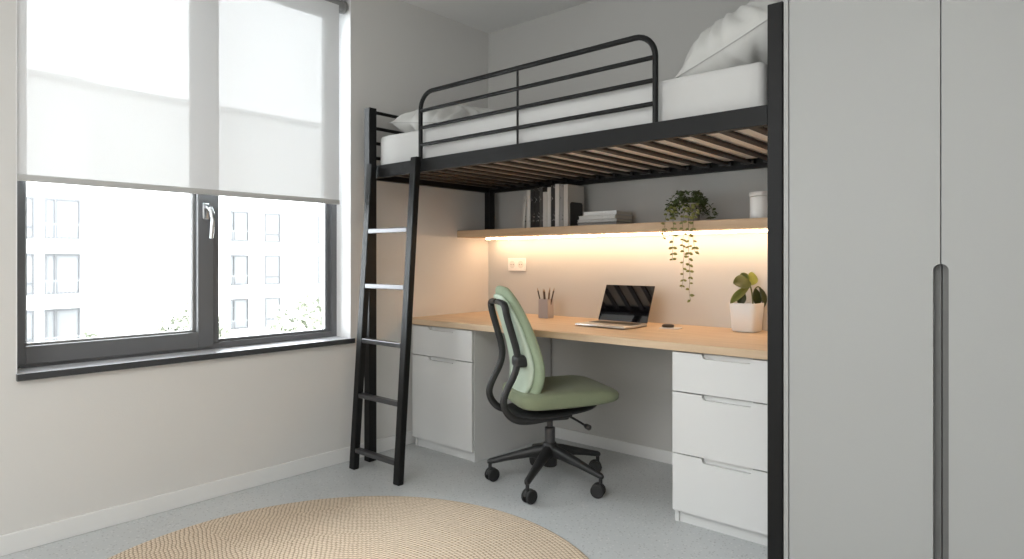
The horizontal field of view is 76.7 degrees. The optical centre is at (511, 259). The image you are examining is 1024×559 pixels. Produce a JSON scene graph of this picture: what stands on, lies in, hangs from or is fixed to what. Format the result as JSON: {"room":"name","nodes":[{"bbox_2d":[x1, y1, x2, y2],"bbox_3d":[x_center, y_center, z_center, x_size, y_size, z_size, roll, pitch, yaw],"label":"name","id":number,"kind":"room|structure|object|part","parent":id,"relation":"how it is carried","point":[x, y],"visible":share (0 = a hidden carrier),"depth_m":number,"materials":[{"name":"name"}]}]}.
{"room":"bedroom","nodes":[
{"label":"bedroom","id":0,"kind":"room"},
{"bbox_2d":[88,186,229,336],"bbox_3d":[-23.078,0.110,39.425,8.250,18.950,8.300,0,0,41],"label":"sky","id":1,"kind":"structure","parent":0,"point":[138,256],"depth_m":36.17,"materials":[{"name":"white"}]},
{"bbox_2d":[0,0,487,534],"bbox_3d":[-1.968,-0.215,2.462,0.250,2.600,5.200,0,0,41],"label":"wall","id":2,"kind":"structure","parent":0,"point":[72,445],"depth_m":3.07,"materials":[{"name":"paint"}]},
{"bbox_2d":[17,181,336,368],"bbox_3d":[-1.455,-0.495,3.046,0.150,1.839,1.474,0,0,41],"label":"window","id":3,"kind":"structure","parent":2,"relation":"in","point":[203,332],"depth_m":3.03,"materials":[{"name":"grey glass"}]},
{"bbox_3d":[-1.722,-0.487,2.808,0.006,1.634,0.635,0,0,41],"label":"pane","id":4,"kind":"part","parent":3,"relation":"part of","materials":[{"name":"clear glass"}]},
{"bbox_3d":[-1.697,-0.487,2.811,0.076,1.795,0.766,0,0,41],"label":"sash","id":5,"kind":"part","parent":3,"relation":"part of","materials":[{"name":"grey metal"}]},
{"bbox_3d":[-1.439,-0.230,3.041,0.008,0.080,0.032,0,0,41],"label":"handle","id":6,"kind":"part","parent":3,"relation":"part of","materials":[{"name":"silver metal"}]},
{"bbox_3d":[-1.414,-0.178,3.023,0.059,0.158,0.025,0,0,29],"label":"lever","id":7,"kind":"part","parent":3,"relation":"part of","materials":[{"name":"silver metal"}]},
{"bbox_3d":[-1.237,-0.481,3.361,0.006,1.727,0.588,0,0,41],"label":"pane","id":8,"kind":"part","parent":3,"relation":"part of","materials":[{"name":"clear glass"}]},
{"bbox_2d":[17,0,347,204],"bbox_3d":[-1.391,-0.854,2.989,0.071,1.113,1.473,0,0,41],"label":"roller blind","id":9,"kind":"object","parent":2,"relation":"attached to","point":[231,98],"visible":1,"depth_m":2.86,"materials":[{"name":"fabric"}]},
{"bbox_2d":[16,0,350,373],"bbox_3d":[-1.410,-0.495,3.006,0.130,1.839,1.474,0,0,41],"label":"window reveal","id":10,"kind":"structure","parent":2,"relation":"attached to","point":[344,208],"depth_m":3.54,"materials":[{"name":"paint"}]},
{"bbox_2d":[16,336,354,381],"bbox_3d":[-1.400,0.437,3.005,0.157,0.026,1.486,0,0,41],"label":"windowsill","id":11,"kind":"object","parent":2,"relation":"attached to","point":[32,373],"visible":0.89,"depth_m":2.82,"materials":[{"name":"grey stone"}]},
{"bbox_2d":[0,431,414,556],"bbox_3d":[-1.803,1.048,2.450,0.014,0.075,5.000,0,0,41],"label":"baseboard","id":12,"kind":"structure","parent":2,"relation":"attached to","point":[25,539],"depth_m":2.80,"materials":[{"name":"paint"}]},
{"bbox_2d":[0,438,766,558],"bbox_3d":[-0.418,1.160,1.234,4.200,0.150,5.400,0,0,41],"label":"floor","id":13,"kind":"structure","parent":0,"point":[634,518],"depth_m":2.91,"materials":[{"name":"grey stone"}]},
{"bbox_2d":[108,496,588,558],"bbox_3d":[-0.590,1.078,2.030,1.840,0.012,1.840,0,0,41],"label":"rug","id":14,"kind":"object","parent":13,"relation":"on","point":[358,527],"visible":1,"depth_m":2.52,"materials":[{"name":"wicker"}]},
{"bbox_2d":[349,156,420,485],"bbox_3d":[-0.647,0.290,3.271,0.432,1.590,0.122,0,0,41],"label":"ladder","id":15,"kind":"object","parent":13,"relation":"on","point":[398,461],"visible":1,"depth_m":3.20,"materials":[{"name":"black metal"}]},
{"bbox_2d":[412,324,550,461],"bbox_3d":[-0.172,0.730,3.869,0.489,0.711,0.684,0,0,41],"label":"base cabinet","id":16,"kind":"object","parent":13,"relation":"on","point":[452,368],"visible":0.62,"depth_m":3.59,"materials":[{"name":"paint"}]},
{"bbox_3d":[-0.381,0.405,3.625,0.250,0.049,0.003,0,0,41],"label":"finger pull","id":17,"kind":"part","parent":16,"relation":"part of","materials":[{"name":"paint"}]},
{"bbox_3d":[-0.381,0.576,3.625,0.250,0.049,0.003,0,0,41],"label":"finger pull","id":18,"kind":"part","parent":16,"relation":"part of","materials":[{"name":"paint"}]},
{"bbox_3d":[-0.391,0.462,3.619,0.487,0.166,0.019,0,0,41],"label":"drawer","id":19,"kind":"part","parent":16,"relation":"part of","materials":[{"name":"paint"}]},
{"bbox_3d":[-0.391,0.788,3.619,0.487,0.477,0.019,0,0,41],"label":"door","id":20,"kind":"part","parent":16,"relation":"part of","materials":[{"name":"paint"}]},
{"bbox_2d":[412,311,766,359],"bbox_3d":[0.464,0.356,3.312,2.280,0.032,0.711,0,0,41],"label":"desktop","id":21,"kind":"structure","parent":16,"relation":"on","point":[691,338],"depth_m":2.99,"materials":[{"name":"brown wood"}]},
{"bbox_2d":[538,299,553,317],"bbox_3d":[0.200,0.284,3.799,0.064,0.110,0.064,0,0,37],"label":"pencil cup","id":22,"kind":"object","parent":21,"relation":"on","point":[545,308],"visible":0.93,"depth_m":3.78,"materials":[{"name":"beige ceramic"}]},
{"bbox_2d":[575,285,654,328],"bbox_3d":[0.534,0.237,3.347,0.300,0.204,0.292,0,0,43],"label":"laptop","id":23,"kind":"object","parent":21,"relation":"on","point":[625,304],"visible":1,"depth_m":3.40,"materials":[{"name":"metal"}]},
{"bbox_3d":[0.605,0.230,3.423,0.300,0.188,0.083,0,0,43],"label":"lid","id":24,"kind":"part","parent":23,"relation":"part of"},
{"bbox_2d":[659,327,681,329],"bbox_3d":[0.786,0.337,3.204,0.100,0.005,0.070,0,0,29],"label":"pad","id":25,"kind":"object","parent":21,"relation":"on","point":[676,328],"visible":0.86,"depth_m":3.19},
{"bbox_2d":[662,324,673,327],"bbox_3d":[0.775,0.326,3.214,0.062,0.016,0.062,0,0,41],"label":"puck","id":26,"kind":"object","parent":25,"relation":"on","point":[663,325],"visible":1,"depth_m":3.19,"materials":[{"name":"black plastic"}]},
{"bbox_2d":[729,272,766,332],"bbox_3d":[1.118,0.198,3.079,0.139,0.282,0.147,0,0,41],"label":"potted plant","id":27,"kind":"object","parent":21,"relation":"on","point":[747,317],"visible":1,"depth_m":3.05,"materials":[{"name":"green plant"}]},
{"bbox_3d":[1.118,0.271,3.082,0.135,0.136,0.135,0,0,41],"label":"pot","id":28,"kind":"part","parent":27,"relation":"part of","materials":[{"name":"white ceramic"}]},
{"bbox_2d":[485,286,618,504],"bbox_3d":[0.185,0.604,3.168,0.602,0.962,0.590,0,0,-17],"label":"office chair","id":29,"kind":"object","parent":13,"relation":"on","point":[536,398],"visible":1,"depth_m":2.98,"materials":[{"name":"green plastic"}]},
{"bbox_3d":[0.017,0.948,3.163,0.276,0.105,0.048,0,0,5],"label":"arm","id":30,"kind":"part","parent":29,"relation":"part of","materials":[{"name":"black plastic"}]},
{"bbox_3d":[0.016,0.402,3.097,0.167,0.560,0.417,0,0,-17],"label":"backrest","id":31,"kind":"part","parent":29,"relation":"part of","materials":[{"name":"green fabric"}]},
{"bbox_3d":[0.076,0.471,3.115,0.349,0.577,0.284,0,0,-17],"label":"frame","id":32,"kind":"part","parent":29,"relation":"part of","materials":[{"name":"black plastic"}]},
{"bbox_3d":[0.118,0.948,2.993,0.048,0.105,0.276,0,0,23],"label":"arm","id":33,"kind":"part","parent":29,"relation":"part of","materials":[{"name":"black plastic"}]},
{"bbox_3d":[0.226,0.643,3.160,0.492,0.092,0.460,0,0,-17],"label":"seat","id":34,"kind":"part","parent":29,"relation":"part of","materials":[{"name":"green fabric"}]},
{"bbox_3d":[0.310,0.948,3.037,0.276,0.105,0.048,0,0,41],"label":"arm","id":35,"kind":"part","parent":29,"relation":"part of","materials":[{"name":"black plastic"}]},
{"bbox_3d":[0.329,0.948,3.233,0.276,0.105,0.048,0,0,-31],"label":"arm","id":36,"kind":"part","parent":29,"relation":"part of","materials":[{"name":"black plastic"}]},
{"bbox_3d":[0.312,0.761,3.033,0.026,0.033,0.196,0,0,-26],"label":"lever","id":37,"kind":"part","parent":29,"relation":"part of","materials":[{"name":"black plastic"}]},
{"bbox_2d":[364,1,783,558],"bbox_3d":[0.354,0.123,3.144,2.203,1.925,0.990,0,0,41],"label":"bed","id":38,"kind":"object","parent":13,"relation":"on","point":[771,115],"visible":0.87,"depth_m":2.67,"materials":[{"name":"black metal"}]},
{"bbox_3d":[-0.766,0.133,3.502,0.048,1.905,0.048,0,0,41],"label":"post","id":39,"kind":"part","parent":38,"relation":"part of","materials":[{"name":"black metal"}]},
{"bbox_3d":[-0.456,-0.468,3.856,0.030,0.065,0.894,0,0,41],"label":"rail","id":40,"kind":"part","parent":38,"relation":"part of","materials":[{"name":"black metal"}]},
{"bbox_3d":[-0.145,-0.503,4.209,0.048,0.634,0.048,0,0,41],"label":"post","id":41,"kind":"part","parent":38,"relation":"part of","materials":[{"name":"black metal"}]},
{"bbox_3d":[0.034,-0.669,2.789,1.323,0.342,0.021,0,0,41],"label":"guard rail","id":42,"kind":"part","parent":38,"relation":"part of","materials":[{"name":"black metal"}]},
{"bbox_3d":[0.039,-0.468,2.785,2.107,0.065,0.030,0,0,41],"label":"rail","id":43,"kind":"part","parent":38,"relation":"part of","materials":[{"name":"black metal"}]},
{"bbox_2d":[381,62,766,185],"bbox_3d":[0.351,-0.572,3.144,2.064,0.197,0.898,0,0,41],"label":"mattress","id":44,"kind":"object","parent":38,"relation":"on","point":[742,86],"visible":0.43,"depth_m":2.64,"materials":[{"name":"white fabric"}]},
{"bbox_2d":[387,105,495,132],"bbox_3d":[-0.273,-0.778,3.635,0.459,0.213,0.705,0,0,42],"label":"pillow","id":45,"kind":"object","parent":44,"relation":"on","point":[406,122],"visible":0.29,"depth_m":3.42,"materials":[{"name":"white fabric"}]},
{"bbox_2d":[675,0,780,77],"bbox_3d":[0.952,-0.842,2.546,0.408,0.342,0.702,0,0,37],"label":"pillow","id":46,"kind":"object","parent":44,"relation":"on","point":[738,38],"visible":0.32,"depth_m":2.30,"materials":[{"name":"white fabric"}]},
{"bbox_3d":[0.669,-0.468,3.504,2.107,0.065,0.030,0,0,41],"label":"rail","id":47,"kind":"part","parent":38,"relation":"part of","materials":[{"name":"black metal"}]},
{"bbox_3d":[0.853,0.133,2.080,0.048,1.905,0.048,0,0,41],"label":"post","id":48,"kind":"part","parent":38,"relation":"part of","materials":[{"name":"black metal"}]},
{"bbox_2d":[673,351,766,545],"bbox_3d":[1.104,0.730,2.748,0.572,0.711,0.684,0,0,41],"label":"drawer unit","id":49,"kind":"object","parent":13,"relation":"on","point":[720,401],"visible":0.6,"depth_m":2.55,"materials":[{"name":"paint"}]},
{"bbox_3d":[0.885,0.914,2.498,0.570,0.233,0.019,0,0,41],"label":"drawer","id":50,"kind":"part","parent":49,"relation":"part of","materials":[{"name":"paint"}]},
{"bbox_3d":[0.885,0.668,2.498,0.570,0.249,0.019,0,0,41],"label":"drawer","id":51,"kind":"part","parent":49,"relation":"part of","materials":[{"name":"paint"}]},
{"bbox_3d":[0.885,0.459,2.498,0.570,0.160,0.019,0,0,41],"label":"drawer","id":52,"kind":"part","parent":49,"relation":"part of","materials":[{"name":"paint"}]},
{"bbox_3d":[0.851,0.824,2.543,0.243,0.049,0.003,0,0,41],"label":"finger pull","id":53,"kind":"part","parent":49,"relation":"part of","materials":[{"name":"paint"}]},
{"bbox_3d":[0.851,0.570,2.543,0.243,0.049,0.003,0,0,41],"label":"finger pull","id":54,"kind":"part","parent":49,"relation":"part of","materials":[{"name":"paint"}]},
{"bbox_3d":[0.851,0.405,2.543,0.243,0.049,0.003,0,0,41],"label":"finger pull","id":55,"kind":"part","parent":49,"relation":"part of","materials":[{"name":"paint"}]},
{"bbox_2d":[784,0,1023,558],"bbox_3d":[1.518,-0.214,2.142,0.840,2.599,1.079,0,0,41],"label":"wardrobe","id":56,"kind":"object","parent":13,"relation":"on","point":[904,119],"visible":1,"depth_m":1.80,"materials":[{"name":"paint"}]},
{"bbox_3d":[1.014,-0.222,1.882,0.393,2.574,0.021,0,0,41],"label":"door","id":57,"kind":"part","parent":56,"relation":"part of","materials":[{"name":"paint"}]},
{"bbox_3d":[1.193,-0.214,1.773,0.813,2.598,0.004,0,0,41],"label":"panel","id":58,"kind":"part","parent":56,"relation":"part of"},
{"bbox_3d":[1.318,-0.222,1.615,0.411,2.574,0.021,0,0,41],"label":"door","id":59,"kind":"part","parent":56,"relation":"part of","materials":[{"name":"paint"}]},
{"bbox_2d":[401,0,592,33],"bbox_3d":[-0.418,-1.590,1.234,4.200,0.150,5.400,0,0,41],"label":"ceiling","id":60,"kind":"structure","parent":0,"point":[487,16],"depth_m":3.91,"materials":[{"name":"paint"}]},
{"bbox_2d":[488,0,783,450],"bbox_3d":[1.298,-0.215,3.188,4.200,2.600,0.200,0,0,41],"label":"wall","id":61,"kind":"structure","parent":0,"point":[579,270],"depth_m":3.64,"materials":[{"name":"grey paint"}]},
{"bbox_2d":[508,258,525,270],"bbox_3d":[0.032,0.029,4.159,0.148,0.082,0.011,0,0,41],"label":"wall socket","id":62,"kind":"object","parent":61,"relation":"attached to","point":[514,264],"visible":1,"depth_m":4.15,"materials":[{"name":"white plastic"}]},
{"bbox_2d":[509,261,514,267],"bbox_3d":[0.002,0.029,4.179,0.048,0.048,0.001,0,0,41],"label":"socket","id":63,"kind":"object","parent":62,"relation":"attached to","point":[511,263],"depth_m":4.18,"materials":[{"name":"white plastic"}]},
{"bbox_2d":[518,261,523,267],"bbox_3d":[0.056,0.029,4.132,0.048,0.048,0.001,0,0,41],"label":"socket","id":64,"kind":"object","parent":62,"relation":"attached to","point":[520,263],"depth_m":4.13,"materials":[{"name":"white plastic"}]},
{"bbox_2d":[457,218,766,239],"bbox_3d":[0.603,-0.160,3.472,2.281,0.053,0.290,0,0,41],"label":"wall shelf","id":65,"kind":"object","parent":61,"relation":"attached to","point":[746,224],"visible":0.56,"depth_m":3.37,"materials":[{"name":"brown wood"}]},
{"bbox_2d":[522,196,526,227],"bbox_3d":[0.122,-0.282,3.887,0.030,0.192,0.150,0,0,41],"label":"book","id":66,"kind":"object","parent":65,"relation":"on","point":[525,197],"visible":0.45,"depth_m":3.83,"materials":[{"name":"paper"}]},
{"bbox_2d":[527,190,530,227],"bbox_3d":[0.150,-0.299,3.872,0.027,0.224,0.165,0,0,41],"label":"book","id":67,"kind":"object","parent":65,"relation":"on","point":[528,191],"visible":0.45,"depth_m":3.81,"materials":[{"name":"paper"}]},
{"bbox_2d":[531,189,534,227],"bbox_3d":[0.175,-0.300,3.850,0.031,0.227,0.165,0,0,41],"label":"book","id":68,"kind":"object","parent":65,"relation":"on","point":[532,190],"visible":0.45,"depth_m":3.79,"materials":[{"name":"paper"}]},
{"bbox_2d":[535,188,538,226],"bbox_3d":[0.201,-0.302,3.828,0.029,0.232,0.165,0,0,41],"label":"book","id":69,"kind":"object","parent":65,"relation":"on","point":[536,189],"visible":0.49,"depth_m":3.77,"materials":[{"name":"paper"}]},
{"bbox_2d":[539,187,546,226],"bbox_3d":[0.220,-0.304,3.808,0.023,0.236,0.160,0,0,41],"label":"book","id":70,"kind":"object","parent":65,"relation":"on","point":[541,189],"visible":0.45,"depth_m":3.75,"materials":[{"name":"paper"}]},
{"bbox_2d":[543,192,546,226],"bbox_3d":[0.239,-0.289,3.784,0.030,0.206,0.150,0,0,41],"label":"book","id":71,"kind":"object","parent":65,"relation":"on","point":[544,193],"visible":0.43,"depth_m":3.73,"materials":[{"name":"paper"}]},
{"bbox_2d":[547,187,550,226],"bbox_3d":[0.266,-0.302,3.770,0.024,0.231,0.165,0,0,41],"label":"book","id":72,"kind":"object","parent":65,"relation":"on","point":[548,188],"visible":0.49,"depth_m":3.71,"materials":[{"name":"paper"}]},
{"bbox_2d":[551,185,554,226],"bbox_3d":[0.287,-0.306,3.752,0.027,0.238,0.165,0,0,41],"label":"book","id":73,"kind":"object","parent":65,"relation":"on","point":[553,186],"visible":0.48,"depth_m":3.69,"materials":[{"name":"paper"}]},
{"bbox_2d":[555,184,559,226],"bbox_3d":[0.311,-0.309,3.734,0.028,0.245,0.170,0,0,41],"label":"book","id":74,"kind":"object","parent":65,"relation":"on","point":[556,185],"visible":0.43,"depth_m":3.67,"materials":[{"name":"paper"}]},
{"bbox_2d":[559,184,564,225],"bbox_3d":[0.334,-0.307,3.715,0.027,0.240,0.170,0,0,41],"label":"book","id":75,"kind":"object","parent":65,"relation":"on","point":[561,186],"visible":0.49,"depth_m":3.65,"materials":[{"name":"paper"}]},
{"bbox_2d":[564,184,583,225],"bbox_3d":[0.353,-0.305,3.690,0.031,0.238,0.158,0,0,41],"label":"book","id":76,"kind":"object","parent":65,"relation":"on","point":[572,193],"visible":0.54,"depth_m":3.64,"materials":[{"name":"paper"}]},
{"bbox_2d":[570,202,582,225],"bbox_3d":[0.382,-0.257,3.664,0.045,0.140,0.118,0,0,41],"label":"bookend","id":77,"kind":"object","parent":65,"relation":"on","point":[576,209],"visible":0.7,"depth_m":3.67,"materials":[{"name":"black metal"}]},
{"bbox_2d":[577,221,629,225],"bbox_3d":[0.514,-0.195,3.565,0.255,0.017,0.175,0,0,42],"label":"book","id":78,"kind":"object","parent":65,"relation":"on","point":[615,222],"visible":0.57,"depth_m":3.49,"materials":[{"name":"paper"}]},
{"bbox_2d":[577,218,631,222],"bbox_3d":[0.509,-0.212,3.554,0.248,0.015,0.170,0,0,39],"label":"book","id":79,"kind":"object","parent":78,"relation":"on","point":[612,219],"visible":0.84,"depth_m":3.48,"materials":[{"name":"paper"}]},
{"bbox_2d":[578,214,632,219],"bbox_3d":[0.513,-0.232,3.556,0.240,0.021,0.172,0,0,43],"label":"book","id":80,"kind":"object","parent":79,"relation":"on","point":[609,216],"visible":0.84,"depth_m":3.48,"materials":[{"name":"paper"}]},
{"bbox_2d":[583,210,631,215],"bbox_3d":[0.525,-0.253,3.554,0.212,0.020,0.165,0,0,40],"label":"book","id":81,"kind":"object","parent":80,"relation":"on","point":[612,211],"visible":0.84,"depth_m":3.49,"materials":[{"name":"paper"}]},
{"bbox_2d":[660,190,717,302],"bbox_3d":[0.859,-0.072,3.145,0.254,0.542,0.245,0,0,41],"label":"trailing plant","id":82,"kind":"object","parent":65,"relation":"on","point":[690,208],"visible":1,"depth_m":3.11,"materials":[{"name":"green plant"}]},
{"bbox_3d":[0.870,-0.231,3.157,0.106,0.088,0.106,0,0,41],"label":"pot","id":83,"kind":"part","parent":82,"relation":"part of","materials":[{"name":"white ceramic"}]},
{"bbox_2d":[749,191,766,217],"bbox_3d":[1.129,-0.247,2.930,0.103,0.122,0.103,0,0,41],"label":"canister","id":84,"kind":"object","parent":65,"relation":"on","point":[758,199],"visible":0.59,"depth_m":2.89,"materials":[{"name":"white ceramic"}]},
{"bbox_3d":[1.129,-0.298,2.930,0.103,0.020,0.103,0,0,41],"label":"lid","id":85,"kind":"part","parent":84,"relation":"part of","materials":[{"name":"white ceramic"}]},
{"bbox_2d":[554,426,672,464],"bbox_3d":[0.682,1.052,3.586,1.160,0.067,0.014,0,0,41],"label":"baseboard","id":86,"kind":"structure","parent":61,"relation":"attached to","point":[665,456],"depth_m":3.66,"materials":[{"name":"paint"}]},
{"label":"outside","id":87,"kind":"structure","parent":0,"visible":0},
{"bbox_3d":[-14.682,9.735,33.717,59.400,0.300,115.000,0,0,41],"label":"ground","id":88,"kind":"structure","parent":87,"visible":0},
{"bbox_2d":[27,181,90,341],"bbox_3d":[-31.651,0.335,26.059,10.000,18.500,23.100,0,0,41],"label":"apartment building","id":89,"kind":"structure","parent":88,"relation":"on","point":[58,246],"depth_m":30.93,"materials":[{"name":"white concrete"}]},
{"bbox_3d":[-22.713,-1.980,30.155,0.030,1.770,0.590,0,0,41],"label":"pane","id":90,"kind":"part","parent":89,"relation":"part of","materials":[{"name":"white glass"}]},
{"bbox_3d":[-22.713,0.680,30.155,0.030,1.770,0.590,0,0,41],"label":"pane","id":91,"kind":"part","parent":89,"relation":"part of","materials":[{"name":"white glass"}]},
{"bbox_3d":[-22.713,3.340,30.155,0.030,1.770,0.590,0,0,41],"label":"pane","id":92,"kind":"part","parent":89,"relation":"part of","materials":[{"name":"white glass"}]},
{"bbox_3d":[-21.730,-1.980,31.275,0.030,1.770,1.310,0,0,41],"label":"pane","id":93,"kind":"part","parent":89,"relation":"part of","materials":[{"name":"white glass"}]},
{"bbox_3d":[-21.730,0.680,31.275,0.030,1.770,1.310,0,0,41],"label":"pane","id":94,"kind":"part","parent":89,"relation":"part of","materials":[{"name":"white glass"}]},
{"bbox_3d":[-21.730,3.340,31.275,0.030,1.770,1.310,0,0,41],"label":"pane","id":95,"kind":"part","parent":89,"relation":"part of","materials":[{"name":"white glass"}]},
{"bbox_3d":[-21.031,4.055,30.608,0.040,0.900,1.970,0,0,41],"label":"balcony rail","id":96,"kind":"part","parent":89,"relation":"part of","materials":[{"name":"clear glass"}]},
{"bbox_3d":[-21.031,-1.265,30.608,0.040,0.900,1.970,0,0,41],"label":"balcony rail","id":97,"kind":"part","parent":89,"relation":"part of","materials":[{"name":"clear glass"}]},
{"bbox_3d":[-21.031,1.395,30.608,0.040,0.900,1.970,0,0,41],"label":"balcony rail","id":98,"kind":"part","parent":89,"relation":"part of","materials":[{"name":"clear glass"}]},
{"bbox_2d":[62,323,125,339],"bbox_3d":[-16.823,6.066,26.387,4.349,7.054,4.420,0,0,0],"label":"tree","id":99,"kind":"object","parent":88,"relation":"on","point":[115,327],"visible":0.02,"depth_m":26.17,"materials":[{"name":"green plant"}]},
{"bbox_2d":[154,302,232,337],"bbox_3d":[-16.866,5.889,34.564,4.238,7.407,4.167,0,0,-2],"label":"tree","id":100,"kind":"object","parent":88,"relation":"on","point":[177,324],"visible":0.12,"depth_m":33.96,"materials":[{"name":"green plant"}]},
{"bbox_2d":[230,197,321,336],"bbox_3d":[-15.426,-0.090,50.604,10.000,19.350,18.600,0,0,41],"label":"apartment building","id":101,"kind":"structure","parent":88,"relation":"on","point":[276,245],"depth_m":43.44,"materials":[{"name":"white concrete"}]},
{"bbox_3d":[-17.753,-2.180,41.868,0.030,1.770,1.240,0,0,41],"label":"pane","id":102,"kind":"part","parent":101,"relation":"part of","materials":[{"name":"white glass"}]},
{"bbox_3d":[-17.753,0.660,41.868,0.030,1.770,1.240,0,0,41],"label":"pane","id":103,"kind":"part","parent":101,"relation":"part of","materials":[{"name":"white glass"}]},
{"bbox_3d":[-17.753,3.500,41.868,0.030,1.770,1.240,0,0,41],"label":"pane","id":104,"kind":"part","parent":101,"relation":"part of","materials":[{"name":"white glass"}]},
{"bbox_3d":[-16.961,-1.440,41.307,0.040,0.850,2.020,0,0,41],"label":"balcony rail","id":105,"kind":"part","parent":101,"relation":"part of","materials":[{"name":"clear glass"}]},
{"bbox_3d":[-16.961,1.400,41.307,0.040,0.850,2.020,0,0,41],"label":"balcony rail","id":106,"kind":"part","parent":101,"relation":"part of","materials":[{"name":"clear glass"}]},
{"bbox_3d":[-16.961,4.240,41.307,0.040,0.850,2.020,0,0,41],"label":"balcony rail","id":107,"kind":"part","parent":101,"relation":"part of","materials":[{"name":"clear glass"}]},
{"bbox_3d":[-16.169,-2.165,43.672,0.030,1.800,0.940,0,0,41],"label":"pane","id":108,"kind":"part","parent":101,"relation":"part of","materials":[{"name":"white glass"}]},
{"bbox_3d":[-16.169,0.675,43.672,0.030,1.800,0.940,0,0,41],"label":"pane","id":109,"kind":"part","parent":101,"relation":"part of","materials":[{"name":"white glass"}]},
{"bbox_3d":[-16.169,3.515,43.672,0.030,1.800,0.940,0,0,41],"label":"pane","id":110,"kind":"part","parent":101,"relation":"part of","materials":[{"name":"white glass"}]},
{"bbox_3d":[-13.646,-2.155,46.546,0.030,1.820,0.590,0,0,41],"label":"pane","id":111,"kind":"part","parent":101,"relation":"part of","materials":[{"name":"white glass"}]},
{"bbox_3d":[-13.646,0.685,46.546,0.030,1.820,0.590,0,0,41],"label":"pane","id":112,"kind":"part","parent":101,"relation":"part of","materials":[{"name":"white glass"}]},
{"bbox_2d":[266,287,321,333],"bbox_3d":[-10.178,5.421,33.758,5.407,8.343,5.492,0,0,-26],"label":"tree","id":113,"kind":"object","parent":88,"relation":"on","point":[314,313],"visible":0.2,"depth_m":32.59,"materials":[{"name":"green plant"}]}
]}

